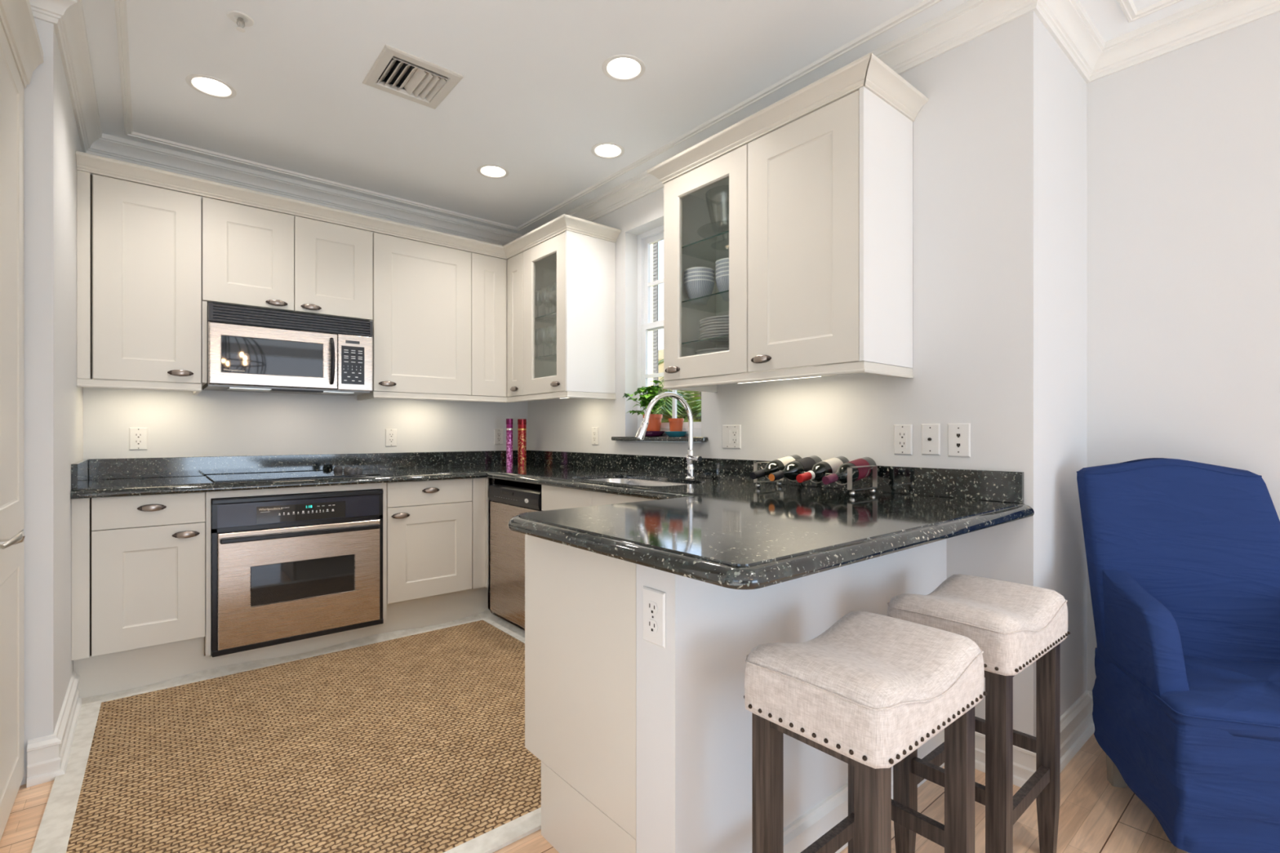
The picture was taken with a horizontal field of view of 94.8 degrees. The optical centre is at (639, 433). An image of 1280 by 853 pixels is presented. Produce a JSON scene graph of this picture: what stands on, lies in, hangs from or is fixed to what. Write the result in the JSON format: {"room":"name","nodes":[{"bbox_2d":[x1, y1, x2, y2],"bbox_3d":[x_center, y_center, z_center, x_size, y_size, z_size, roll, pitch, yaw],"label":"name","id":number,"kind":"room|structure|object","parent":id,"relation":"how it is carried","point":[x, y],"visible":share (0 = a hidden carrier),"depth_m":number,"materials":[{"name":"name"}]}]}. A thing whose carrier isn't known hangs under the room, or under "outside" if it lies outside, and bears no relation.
{"room":"kitchen","nodes":[
{"label":"kitchen","id":0,"kind":"room"},
{"bbox_2d":[20,17,83,785],"bbox_3d":[-3.776,-0.227,1.202,3.769,2.740,1.182,0,0,-40],"label":"wall","id":1,"kind":"structure","parent":0,"point":[54,402],"depth_m":1.95,"materials":[{"name":"white paint"}]},
{"bbox_2d":[26,671,81,787],"bbox_3d":[-2.168,1.072,2.195,0.089,0.142,0.702,0,0,-40],"label":"baseboard","id":2,"kind":"structure","parent":1,"relation":"attached to","point":[47,756],"depth_m":1.95,"materials":[{"name":"white paint"}]},
{"bbox_2d":[71,458,88,488],"bbox_3d":[-2.510,0.177,2.643,0.019,0.102,0.594,0,0,-40],"label":"backsplash","id":3,"kind":"structure","parent":1,"relation":"attached to","point":[79,469],"depth_m":2.49,"materials":[{"name":"stone"}]},
{"bbox_2d":[76,378,201,395],"bbox_3d":[-2.426,-0.224,2.871,0.442,0.036,0.350,0,0,-40],"label":"rail","id":4,"kind":"object","parent":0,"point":[196,388],"visible":1,"depth_m":2.73,"materials":[{"name":"beige paint"}]},
{"bbox_2d":[210,488,383,657],"bbox_3d":[-1.847,0.667,3.147,0.752,0.724,0.614,0,0,-40],"label":"wall oven","id":5,"kind":"object","parent":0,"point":[285,568],"visible":1,"depth_m":2.90,"materials":[{"name":"silver metal"}]},
{"bbox_2d":[260,504,334,515],"bbox_3d":[-1.697,0.382,2.929,0.325,0.038,0.001,0,0,-40],"label":"print","id":6,"kind":"object","parent":5,"relation":"attached to","point":[265,509],"depth_m":2.93,"materials":[{"name":"white"}]},
{"bbox_2d":[83,173,527,592],"bbox_3d":[-2.059,-0.227,3.513,3.031,2.740,0.160,0,0,-40],"label":"wall","id":7,"kind":"structure","parent":0,"point":[207,423],"depth_m":3.39,"materials":[{"name":"white paint"}]},
{"bbox_2d":[128,427,147,449],"bbox_3d":[-2.550,0.028,2.993,0.072,0.114,0.007,0,0,-40],"label":"wall outlet","id":8,"kind":"object","parent":7,"relation":"attached to","point":[138,437],"visible":1,"depth_m":2.99,"materials":[{"name":"white plastic"}]},
{"bbox_2d":[133,432,142,445],"bbox_3d":[-2.548,0.028,2.991,0.033,0.066,0.002,0,0,-40],"label":"receptacle","id":9,"kind":"object","parent":8,"relation":"attached to","point":[138,437],"depth_m":2.99,"materials":[{"name":"white plastic"}]},
{"bbox_2d":[76,169,201,383],"bbox_3d":[-2.419,-0.703,2.862,0.442,0.919,0.372,0,0,-40],"label":"upper cabinet","id":10,"kind":"object","parent":7,"relation":"attached to","point":[139,246],"visible":1,"depth_m":2.73,"materials":[{"name":"beige paint"}]},
{"bbox_2d":[201,196,373,321],"bbox_3d":[-1.944,-0.907,3.260,0.789,0.510,0.372,0,0,-40],"label":"upper cabinet","id":11,"kind":"object","parent":7,"relation":"attached to","point":[252,257],"visible":0.99,"depth_m":3.10,"materials":[{"name":"beige paint"}]},
{"bbox_2d":[201,300,373,395],"bbox_3d":[-1.917,-0.437,3.228,0.790,0.427,0.453,0,0,-40],"label":"microwave oven","id":12,"kind":"object","parent":11,"relation":"attached to","point":[250,349],"depth_m":3.06,"materials":[{"name":"grey metal"}]},
{"bbox_2d":[343,349,362,381],"bbox_3d":[-1.592,-0.375,3.265,0.098,0.172,0.001,0,0,-40],"label":"keypad","id":13,"kind":"object","parent":12,"relation":"attached to","point":[353,358],"depth_m":3.27,"materials":[{"name":"white"}]},
{"bbox_2d":[88,450,517,479],"bbox_3d":[-1.771,0.177,3.636,2.389,0.102,0.019,0,0,-40],"label":"backsplash","id":14,"kind":"structure","parent":7,"relation":"attached to","point":[166,467],"depth_m":3.37,"materials":[{"name":"stone"}]},
{"bbox_2d":[385,428,396,446],"bbox_3d":[-1.600,0.028,3.787,0.072,0.114,0.007,0,0,-40],"label":"wall outlet","id":15,"kind":"object","parent":7,"relation":"attached to","point":[390,433],"visible":1,"depth_m":3.78,"materials":[{"name":"white plastic"}]},
{"bbox_2d":[369,232,471,395],"bbox_3d":[-1.411,-0.703,3.705,0.592,0.919,0.372,0,0,-40],"label":"upper cabinet","id":16,"kind":"object","parent":7,"relation":"attached to","point":[421,320],"visible":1,"depth_m":3.57,"materials":[{"name":"beige paint"}]},
{"bbox_2d":[493,429,503,444],"bbox_3d":[-1.023,0.026,4.270,0.072,0.114,0.007,0,0,-40],"label":"wall outlet","id":17,"kind":"object","parent":7,"relation":"attached to","point":[498,433],"visible":1,"depth_m":4.27,"materials":[{"name":"white plastic"}]},
{"bbox_2d":[356,391,616,402],"bbox_3d":[-0.951,-0.224,3.668,1.613,0.036,0.584,0,0,1],"label":"rail","id":18,"kind":"object","parent":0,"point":[373,394],"visible":0.97,"depth_m":3.57,"materials":[{"name":"beige paint"}]},
{"bbox_2d":[0,592,1176,852],"bbox_3d":[-0.292,1.168,-0.589,6.815,0.050,8.400,0,0,-40],"label":"floor","id":19,"kind":"structure","parent":0,"point":[1095,815],"depth_m":1.74,"materials":[{"name":"brown wood"}]},
{"bbox_2d":[0,0,43,840],"bbox_3d":[-1.871,-0.053,1.326,0.651,2.392,1.064,0,0,-40],"label":"tall cabinet","id":20,"kind":"object","parent":19,"relation":"on","point":[21,51],"visible":1,"depth_m":1.74,"materials":[{"name":"beige paint"}]},
{"bbox_2d":[71,492,205,660],"bbox_3d":[-2.342,0.601,2.773,0.444,0.665,0.608,0,0,-40],"label":"base cabinet","id":21,"kind":"object","parent":19,"relation":"on","point":[139,562],"visible":0.97,"depth_m":2.55,"materials":[{"name":"beige paint"}]},
{"bbox_2d":[73,586,488,698],"bbox_3d":[-1.670,1.039,3.079,1.868,0.208,0.015,0,0,-40],"label":"toe kick","id":22,"kind":"object","parent":19,"relation":"on","point":[113,673],"visible":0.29,"depth_m":2.75,"materials":[{"name":"beige paint"}]},
{"bbox_2d":[31,608,541,852],"bbox_3d":[-1.042,1.117,2.329,1.872,0.050,1.938,0,0,-40],"label":"sisal rug","id":23,"kind":"object","parent":19,"relation":"on","point":[412,740],"visible":0.77,"depth_m":2.06,"materials":[{"name":"wicker"}]},
{"bbox_2d":[204,483,386,659],"bbox_3d":[-1.875,0.656,3.182,0.796,0.774,0.580,0,0,-40],"label":"housing","id":24,"kind":"object","parent":19,"relation":"on","point":[209,495],"visible":0.24,"depth_m":2.86,"materials":[{"name":"beige paint"}]},
{"bbox_2d":[386,477,488,604],"bbox_3d":[-1.336,0.601,3.615,0.584,0.665,0.608,0,0,-40],"label":"base cabinet","id":25,"kind":"object","parent":19,"relation":"on","point":[437,530],"visible":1,"depth_m":3.39,"materials":[{"name":"beige paint"}]},
{"bbox_2d":[488,478,542,628],"bbox_3d":[-0.509,0.691,3.520,0.585,0.832,0.610,0,0,-40],"label":"dishwasher","id":26,"kind":"object","parent":19,"relation":"on","point":[510,499],"visible":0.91,"depth_m":3.37,"materials":[{"name":"silver metal"}]},
{"bbox_2d":[524,533,635,852],"bbox_3d":[0.162,0.706,1.832,0.881,0.874,0.518,0,0,-40],"label":"base cabinet","id":27,"kind":"object","parent":19,"relation":"on","point":[580,604],"visible":0.45,"depth_m":1.52,"materials":[{"name":"beige paint"}]},
{"bbox_2d":[70,449,1034,590],"bbox_3d":[-0.719,0.197,2.379,2.429,0.142,3.297,0,0,-40],"label":"countertop","id":28,"kind":"structure","parent":27,"relation":"on","point":[718,528],"depth_m":1.92,"materials":[{"name":"stone"}]},
{"bbox_2d":[205,466,380,482],"bbox_3d":[-1.857,0.210,3.164,0.740,0.036,0.485,0,0,-40],"label":"glass cooktop","id":29,"kind":"object","parent":28,"relation":"in","point":[338,471],"visible":1,"depth_m":3.10,"materials":[{"name":"black glass"}]},
{"bbox_2d":[506,418,512,466],"bbox_3d":[-0.914,0.062,4.125,0.047,0.330,0.047,0,0,-40],"label":"tube","id":30,"kind":"object","parent":28,"relation":"on","point":[508,421],"visible":1,"depth_m":4.11,"materials":[{"name":"metal"}]},
{"bbox_2d":[517,418,526,465],"bbox_3d":[-0.847,0.062,4.227,0.062,0.330,0.062,0,0,-40],"label":"tube","id":31,"kind":"object","parent":28,"relation":"on","point":[522,423],"visible":1,"depth_m":4.20,"materials":[{"name":"red metal"}]},
{"bbox_2d":[584,477,688,486],"bbox_3d":[-0.028,0.354,2.898,0.411,0.216,0.766,0,0,-40],"label":"sink","id":32,"kind":"object","parent":28,"relation":"in","point":[617,480],"visible":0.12,"depth_m":3.17,"materials":[{"name":"silver metal"}]},
{"bbox_2d":[635,391,702,479],"bbox_3d":[0.143,0.012,2.843,0.340,0.430,0.105,0,0,-30],"label":"kitchen faucet","id":33,"kind":"object","parent":28,"relation":"on","point":[691,458],"visible":1,"depth_m":2.90,"materials":[{"name":"silver metal"}]},
{"bbox_2d":[753,462,877,496],"bbox_3d":[0.683,0.174,2.330,0.180,0.107,0.447,0,0,-40],"label":"wine rack","id":34,"kind":"object","parent":28,"relation":"on","point":[873,491],"visible":0.68,"depth_m":2.22,"materials":[{"name":"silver metal"}]},
{"bbox_2d":[750,454,801,479],"bbox_3d":[0.564,0.139,2.438,0.301,0.095,0.076,0,0,-40],"label":"wine bottle","id":35,"kind":"object","parent":34,"relation":"in","point":[773,466],"visible":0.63,"depth_m":2.40,"materials":[{"name":"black glass"}]},
{"bbox_2d":[768,455,822,481],"bbox_3d":[0.617,0.139,2.343,0.302,0.095,0.076,0,0,-40],"label":"wine bottle","id":36,"kind":"object","parent":34,"relation":"in","point":[792,469],"visible":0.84,"depth_m":2.31,"materials":[{"name":"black glass"}]},
{"bbox_2d":[795,456,849,482],"bbox_3d":[0.706,0.139,2.280,0.301,0.095,0.076,0,0,-40],"label":"wine bottle","id":37,"kind":"object","parent":34,"relation":"in","point":[819,470],"visible":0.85,"depth_m":2.25,"materials":[{"name":"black glass"}]},
{"bbox_2d":[822,457,876,484],"bbox_3d":[0.778,0.139,2.201,0.301,0.095,0.076,0,0,-40],"label":"wine bottle","id":38,"kind":"object","parent":34,"relation":"in","point":[841,474],"visible":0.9,"depth_m":2.18,"materials":[{"name":"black glass"}]},
{"bbox_2d":[743,610,986,852],"bbox_3d":[0.459,0.780,1.194,0.444,0.724,0.311,0,0,-40],"label":"bar stool","id":39,"kind":"object","parent":19,"relation":"on","point":[868,691],"visible":1,"depth_m":1.12,"materials":[{"name":"fabric"}]},
{"bbox_2d":[744,610,984,768],"bbox_3d":[0.459,0.481,1.194,0.437,0.126,0.303,0,0,-40],"label":"seat cushion","id":40,"kind":"object","parent":39,"relation":"on","point":[871,689],"depth_m":1.08,"materials":[{"name":"fabric"}]},
{"bbox_2d":[887,573,1070,852],"bbox_3d":[0.896,0.780,1.560,0.444,0.724,0.311,0,0,-40],"label":"bar stool","id":41,"kind":"object","parent":19,"relation":"on","point":[1015,626],"visible":0.77,"depth_m":1.48,"materials":[{"name":"fabric"}]},
{"bbox_2d":[887,573,1067,675],"bbox_3d":[0.896,0.481,1.560,0.437,0.126,0.303,0,0,-40],"label":"seat cushion","id":42,"kind":"object","parent":41,"relation":"on","point":[1014,624],"depth_m":1.46,"materials":[{"name":"fabric"}]},
{"bbox_2d":[1076,457,1279,852],"bbox_3d":[1.723,0.612,1.669,0.634,1.060,0.631,0,0,17],"label":"armchair","id":43,"kind":"object","parent":19,"relation":"on","point":[1183,557],"visible":1,"depth_m":1.77,"materials":[{"name":"blue fabric"}]},
{"bbox_2d":[1150,655,1279,742],"bbox_3d":[1.706,0.708,1.599,0.603,0.070,0.452,0,0,17],"label":"seat cushion","id":44,"kind":"object","parent":43,"relation":"on","point":[1225,698],"depth_m":1.52,"materials":[{"name":"blue fabric"}]},
{"bbox_2d":[81,0,1206,235],"bbox_3d":[-0.282,-1.557,-0.476,6.975,0.200,8.560,0,0,-40],"label":"ceiling","id":45,"kind":"structure","parent":0,"point":[533,99],"depth_m":2.39,"materials":[{"name":"white paint"}]},
{"bbox_2d":[185,74,236,98],"bbox_3d":[-1.800,-1.506,2.473,0.174,0.106,0.174,0,0,-40],"label":"recessed light","id":46,"kind":"object","parent":45,"relation":"in","point":[210,86],"visible":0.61,"depth_m":2.50,"materials":[{"name":"white paint"}]},
{"bbox_2d":[226,9,254,31],"bbox_3d":[-1.400,-1.436,2.064,0.080,0.042,0.080,0,0,-40],"label":"sprinkler","id":47,"kind":"object","parent":45,"relation":"attached to","point":[240,18],"visible":1,"depth_m":2.06,"materials":[{"name":"white paint"}]},
{"bbox_2d":[362,44,463,109],"bbox_3d":[-0.935,-1.481,2.421,0.305,0.063,0.314,0,0,-40],"label":"ceiling vent","id":48,"kind":"object","parent":45,"relation":"in","point":[424,82],"visible":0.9,"depth_m":2.42,"materials":[{"name":"white metal"}]},
{"bbox_2d":[476,164,509,178],"bbox_3d":[-0.817,-1.506,3.275,0.174,0.106,0.174,0,0,-40],"label":"recessed light","id":49,"kind":"object","parent":45,"relation":"in","point":[490,171],"visible":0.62,"depth_m":3.32,"materials":[{"name":"white paint"}]},
{"bbox_2d":[591,142,624,159],"bbox_3d":[-0.165,-1.506,3.034,0.174,0.106,0.174,0,0,-40],"label":"recessed light","id":50,"kind":"object","parent":45,"relation":"in","point":[608,150],"visible":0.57,"depth_m":3.08,"materials":[{"name":"white paint"}]},
{"bbox_2d":[601,53,645,81],"bbox_3d":[-0.065,-1.506,2.349,0.174,0.106,0.174,0,0,-40],"label":"recessed light","id":51,"kind":"object","parent":45,"relation":"in","point":[623,67],"visible":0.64,"depth_m":2.38,"materials":[{"name":"white paint"}]},
{"bbox_2d":[642,413,662,431],"bbox_3d":[0.073,-0.047,3.374,0.114,0.122,0.114,0,0,-40],"label":"pot","id":52,"kind":"object","parent":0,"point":[655,420],"depth_m":3.33,"materials":[{"name":"orange ceramic"}]},
{"bbox_2d":[527,10,1048,737],"bbox_3d":[0.222,-0.227,3.274,0.160,2.740,3.454,0,0,-40],"label":"wall","id":53,"kind":"structure","parent":0,"point":[980,136],"depth_m":2.07,"materials":[{"name":"white paint"}]},
{"bbox_2d":[470,252,523,397],"bbox_3d":[-0.893,-0.703,4.015,0.594,0.919,0.564,0,0,-40],"label":"upper cabinet","id":54,"kind":"object","parent":53,"relation":"attached to","point":[496,283],"visible":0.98,"depth_m":3.85,"materials":[{"name":"beige paint"}]},
{"bbox_2d":[523,230,615,395],"bbox_3d":[-0.459,-0.703,3.669,0.372,0.919,0.517,0,0,-40],"label":"upper cabinet","id":55,"kind":"object","parent":53,"relation":"attached to","point":[580,268],"visible":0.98,"depth_m":3.51,"materials":[{"name":"white wood"}]},
{"bbox_2d":[75,151,621,259],"bbox_3d":[-1.303,-1.196,3.077,2.429,0.066,0.802,0,0,-40],"label":"crown molding","id":56,"kind":"structure","parent":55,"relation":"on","point":[87,162],"depth_m":3.21,"materials":[{"name":"beige paint"}]},
{"bbox_2d":[535,354,556,361],"bbox_3d":[-0.446,-0.475,3.692,0.295,0.005,0.462,0,0,-40],"label":"shelf","id":57,"kind":"object","parent":55,"relation":"attached to","point":[552,357],"depth_m":3.73,"materials":[{"name":"clear glass"}]},
{"bbox_2d":[591,426,598,444],"bbox_3d":[-0.287,0.018,3.751,0.007,0.114,0.072,0,0,-40],"label":"wall outlet","id":58,"kind":"object","parent":53,"relation":"attached to","point":[594,429],"visible":1,"depth_m":3.75,"materials":[{"name":"white plastic"}]},
{"bbox_2d":[541,484,655,511],"bbox_3d":[0.004,0.601,2.934,0.590,0.664,0.936,0,0,-40],"label":"base cabinet","id":59,"kind":"object","parent":53,"relation":"attached to","point":[553,498],"visible":0.17,"depth_m":2.85,"materials":[{"name":"beige paint"}]},
{"bbox_2d":[114,0,1182,231],"bbox_3d":[1.227,-1.450,1.433,8.688,0.015,4.321,0,0,15],"label":"trim","id":60,"kind":"structure","parent":53,"relation":"attached to","point":[1128,7],"depth_m":2.58,"materials":[{"name":"white paint"}]},
{"bbox_2d":[29,0,1279,245],"bbox_3d":[1.241,-1.410,1.586,8.905,0.095,4.466,0,0,14],"label":"trim","id":61,"kind":"structure","parent":53,"relation":"attached to","point":[1067,21],"depth_m":2.18,"materials":[{"name":"white paint"}]},
{"bbox_2d":[611,436,708,441],"bbox_3d":[0.123,0.032,3.311,0.132,0.024,0.774,0,0,-40],"label":"window sill","id":62,"kind":"structure","parent":53,"relation":"attached to","point":[613,438],"depth_m":3.21,"materials":[{"name":"stone"}]},
{"bbox_2d":[644,431,665,436],"bbox_3d":[0.073,0.003,3.374,0.162,0.032,0.162,0,0,-40],"label":"bowl","id":63,"kind":"object","parent":62,"relation":"on","point":[649,433],"visible":0.69,"depth_m":3.31,"materials":[{"name":"purple ceramic"}]},
{"bbox_2d":[622,380,667,431],"bbox_3d":[0.043,-0.143,3.373,0.158,0.314,0.299,0,0,-40],"label":"basil","id":64,"kind":"object","parent":63,"relation":"on","point":[655,420],"visible":0.76,"depth_m":3.34,"materials":[{"name":"green plant"}]},
{"bbox_2d":[664,431,688,436],"bbox_3d":[0.198,0.004,3.224,0.132,0.030,0.132,0,0,-40],"label":"bowl","id":65,"kind":"object","parent":62,"relation":"on","point":[669,433],"visible":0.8,"depth_m":3.18,"materials":[{"name":"teal ceramic"}]},
{"bbox_2d":[668,417,684,431],"bbox_3d":[0.198,-0.035,3.224,0.086,0.092,0.086,0,0,-40],"label":"plant pot","id":66,"kind":"object","parent":65,"relation":"in","point":[675,424],"visible":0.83,"depth_m":3.19,"materials":[{"name":"orange ceramic"}]},
{"bbox_2d":[637,225,701,436],"bbox_3d":[0.208,-0.592,3.356,0.055,1.224,0.630,0,0,-40],"label":"window","id":67,"kind":"structure","parent":53,"relation":"in","point":[645,239],"depth_m":3.55,"materials":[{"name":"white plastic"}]},
{"bbox_2d":[663,143,751,381],"bbox_3d":[0.393,-0.703,2.651,0.372,0.919,0.495,0,0,-40],"label":"upper cabinet","id":68,"kind":"object","parent":53,"relation":"attached to","point":[723,180],"visible":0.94,"depth_m":2.67,"materials":[{"name":"white wood"}]},
{"bbox_2d":[684,278,715,305],"bbox_3d":[0.277,-0.654,2.748,0.143,0.099,0.143,0,0,-40],"label":"striped bowl","id":69,"kind":"object","parent":68,"relation":"on","point":[699,287],"visible":0.96,"depth_m":2.70,"materials":[{"name":"white ceramic"}]},
{"bbox_2d":[684,274,715,281],"bbox_3d":[0.277,-0.672,2.748,0.143,0.099,0.143,0,0,-40],"label":"striped bowl","id":70,"kind":"object","parent":69,"relation":"on","point":[692,277],"visible":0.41,"depth_m":2.69,"materials":[{"name":"white ceramic"}]},
{"bbox_2d":[684,271,715,277],"bbox_3d":[0.277,-0.690,2.748,0.143,0.099,0.143,0,0,-40],"label":"striped bowl","id":71,"kind":"object","parent":70,"relation":"on","point":[693,273],"visible":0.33,"depth_m":2.69,"materials":[{"name":"white ceramic"}]},
{"bbox_2d":[684,266,715,274],"bbox_3d":[0.277,-0.708,2.748,0.143,0.099,0.143,0,0,-40],"label":"striped bowl","id":72,"kind":"object","parent":71,"relation":"on","point":[694,268],"visible":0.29,"depth_m":2.69,"materials":[{"name":"white ceramic"}]},
{"bbox_2d":[681,343,728,349],"bbox_3d":[0.412,-0.411,2.667,0.295,0.005,0.458,0,0,-40],"label":"shelf","id":73,"kind":"object","parent":68,"relation":"attached to","point":[684,346],"depth_m":2.77,"materials":[{"name":"clear glass"}]},
{"bbox_2d":[697,221,728,248],"bbox_3d":[0.395,-0.890,2.685,0.268,0.069,0.268,0,0,-40],"label":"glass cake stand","id":74,"kind":"object","parent":68,"relation":"on","point":[722,238],"visible":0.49,"depth_m":2.77,"materials":[{"name":"clear glass"}]},
{"bbox_2d":[699,336,728,343],"bbox_3d":[0.396,-0.421,2.699,0.246,0.012,0.246,0,0,-40],"label":"dinner plate","id":75,"kind":"object","parent":68,"relation":"on","point":[724,340],"visible":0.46,"depth_m":2.66,"materials":[{"name":"white ceramic"}]},
{"bbox_2d":[715,273,728,301],"bbox_3d":[0.413,-0.654,2.663,0.143,0.099,0.143,0,0,-40],"label":"striped bowl","id":76,"kind":"object","parent":68,"relation":"on","point":[722,281],"visible":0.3,"depth_m":2.62,"materials":[{"name":"white ceramic"}]},
{"bbox_2d":[646,53,928,183],"bbox_3d":[0.543,-1.196,2.449,0.404,0.066,1.110,0,0,-40],"label":"crown molding","id":77,"kind":"structure","parent":68,"relation":"on","point":[868,71],"depth_m":2.14,"materials":[{"name":"beige paint"}]},
{"bbox_2d":[722,424,741,448],"bbox_3d":[0.446,0.017,2.875,0.007,0.116,0.118,0,0,-40],"label":"wall outlet","id":78,"kind":"object","parent":53,"relation":"attached to","point":[731,434],"visible":1,"depth_m":2.87,"materials":[{"name":"white plastic"}]},
{"bbox_2d":[526,449,1023,503],"bbox_3d":[0.196,0.177,3.164,0.019,0.102,3.267,0,0,-40],"label":"backsplash","id":79,"kind":"structure","parent":53,"relation":"attached to","point":[969,484],"depth_m":2.33,"materials":[{"name":"stone"}]},
{"bbox_2d":[662,361,913,392],"bbox_3d":[0.563,-0.224,2.466,0.351,0.036,1.005,0,0,-40],"label":"rail","id":80,"kind":"object","parent":53,"relation":"attached to","point":[710,384],"visible":1,"depth_m":2.20,"materials":[{"name":"beige paint"}]},
{"bbox_2d":[747,86,912,372],"bbox_3d":[0.714,-0.703,2.267,0.372,0.919,0.500,0,0,-40],"label":"upper cabinet","id":81,"kind":"object","parent":53,"relation":"attached to","point":[830,188],"visible":0.98,"depth_m":2.12,"materials":[{"name":"beige paint"}]},
{"bbox_2d":[893,424,911,454],"bbox_3d":[0.992,0.024,2.222,0.007,0.114,0.069,0,0,-40],"label":"wall outlet","id":82,"kind":"object","parent":53,"relation":"attached to","point":[902,433],"visible":1,"depth_m":2.22,"materials":[{"name":"white plastic"}]},
{"bbox_2d":[897,431,906,448],"bbox_3d":[0.990,0.024,2.221,0.002,0.066,0.033,0,0,-40],"label":"receptacle","id":83,"kind":"object","parent":82,"relation":"attached to","point":[902,435],"depth_m":2.22,"materials":[{"name":"white plastic"}]},
{"bbox_2d":[748,690,1094,852],"bbox_3d":[2.576,1.072,-0.161,1.865,0.142,5.375,0,0,-40],"label":"baseboard","id":84,"kind":"structure","parent":53,"relation":"attached to","point":[1077,724],"depth_m":1.91,"materials":[{"name":"white paint"}]},
{"bbox_2d":[921,423,940,455],"bbox_3d":[1.055,0.022,2.141,0.014,0.114,0.066,0,0,-40],"label":"wall jack","id":85,"kind":"object","parent":53,"relation":"attached to","point":[931,433],"visible":1,"depth_m":2.14,"materials":[{"name":"white plastic"}]},
{"bbox_2d":[947,422,970,457],"bbox_3d":[1.120,0.024,2.069,0.006,0.118,0.075,0,0,-40],"label":"wall jack","id":86,"kind":"object","parent":53,"relation":"attached to","point":[958,434],"visible":1,"depth_m":2.06,"materials":[{"name":"white plastic"}]},
{"bbox_2d":[635,538,946,852],"bbox_3d":[0.544,0.706,1.727,1.331,0.874,0.130,0,0,-40],"label":"wall","id":87,"kind":"structure","parent":0,"point":[694,724],"depth_m":1.34,"materials":[{"name":"white paint"}]},
{"bbox_2d":[643,586,666,648],"bbox_3d":[0.029,0.405,1.298,0.007,0.120,0.074,0,0,-40],"label":"wall outlet","id":88,"kind":"object","parent":87,"relation":"attached to","point":[654,601],"visible":1,"depth_m":1.29,"materials":[{"name":"white plastic"}]},
{"bbox_2d":[647,618,657,633],"bbox_3d":[0.028,0.425,1.296,0.002,0.027,0.034,0,0,-40],"label":"receptacle","id":89,"kind":"object","parent":88,"relation":"attached to","point":[652,624],"depth_m":1.29,"materials":[{"name":"white plastic"}]},
{"bbox_2d":[647,600,657,614],"bbox_3d":[0.028,0.385,1.296,0.002,0.027,0.034,0,0,-40],"label":"receptacle","id":90,"kind":"object","parent":88,"relation":"attached to","point":[652,606],"depth_m":1.29,"materials":[{"name":"white plastic"}]},
{"bbox_2d":[1048,32,1086,716],"bbox_3d":[1.527,-0.227,2.192,0.455,2.740,0.120,0,0,-40],"label":"wall","id":91,"kind":"structure","parent":0,"point":[1067,87],"depth_m":2.14,"materials":[{"name":"white paint"}]},
{"bbox_2d":[1086,11,1279,691],"bbox_3d":[3.401,-0.227,0.431,0.160,2.740,5.226,0,0,-40],"label":"wall","id":92,"kind":"structure","parent":0,"point":[1183,144],"depth_m":2.08,"materials":[{"name":"white paint"}]},
{"label":"outside","id":93,"kind":"structure","parent":0,"visible":0},
{"bbox_3d":[3.269,4.193,9.169,11.600,0.100,14.000,0,0,-40],"label":"ground","id":94,"kind":"structure","parent":93,"visible":0},
{"bbox_2d":[648,241,657,386],"bbox_3d":[-0.814,-0.107,9.514,2.622,8.500,6.232,0,0,-40],"label":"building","id":95,"kind":"structure","parent":94,"relation":"on","point":[653,335],"depth_m":6.33,"materials":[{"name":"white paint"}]},
{"bbox_2d":[653,241,657,386],"bbox_3d":[0.165,-0.932,6.317,0.022,2.350,0.072,0,0,-40],"label":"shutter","id":96,"kind":"object","parent":95,"relation":"hanging from","point":[655,245],"depth_m":6.30,"materials":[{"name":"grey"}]},
{"bbox_2d":[653,389,671,429],"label":"palm plant","id":97,"kind":"object","parent":94,"relation":"on","point":[666,412],"depth_m":4.99,"materials":[{"name":"green plant"}]},
{"bbox_2d":[657,349,701,409],"bbox_3d":[1.571,1.168,13.615,2.900,5.950,7.400,0,0,-40],"label":"building","id":98,"kind":"structure","parent":94,"relation":"on","point":[660,353],"depth_m":12.76,"materials":[{"name":"beige paint"}]},
{"bbox_2d":[676,390,701,422],"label":"palm plant","id":99,"kind":"object","parent":94,"relation":"on","point":[695,409],"depth_m":5.02,"materials":[{"name":"green plant"}]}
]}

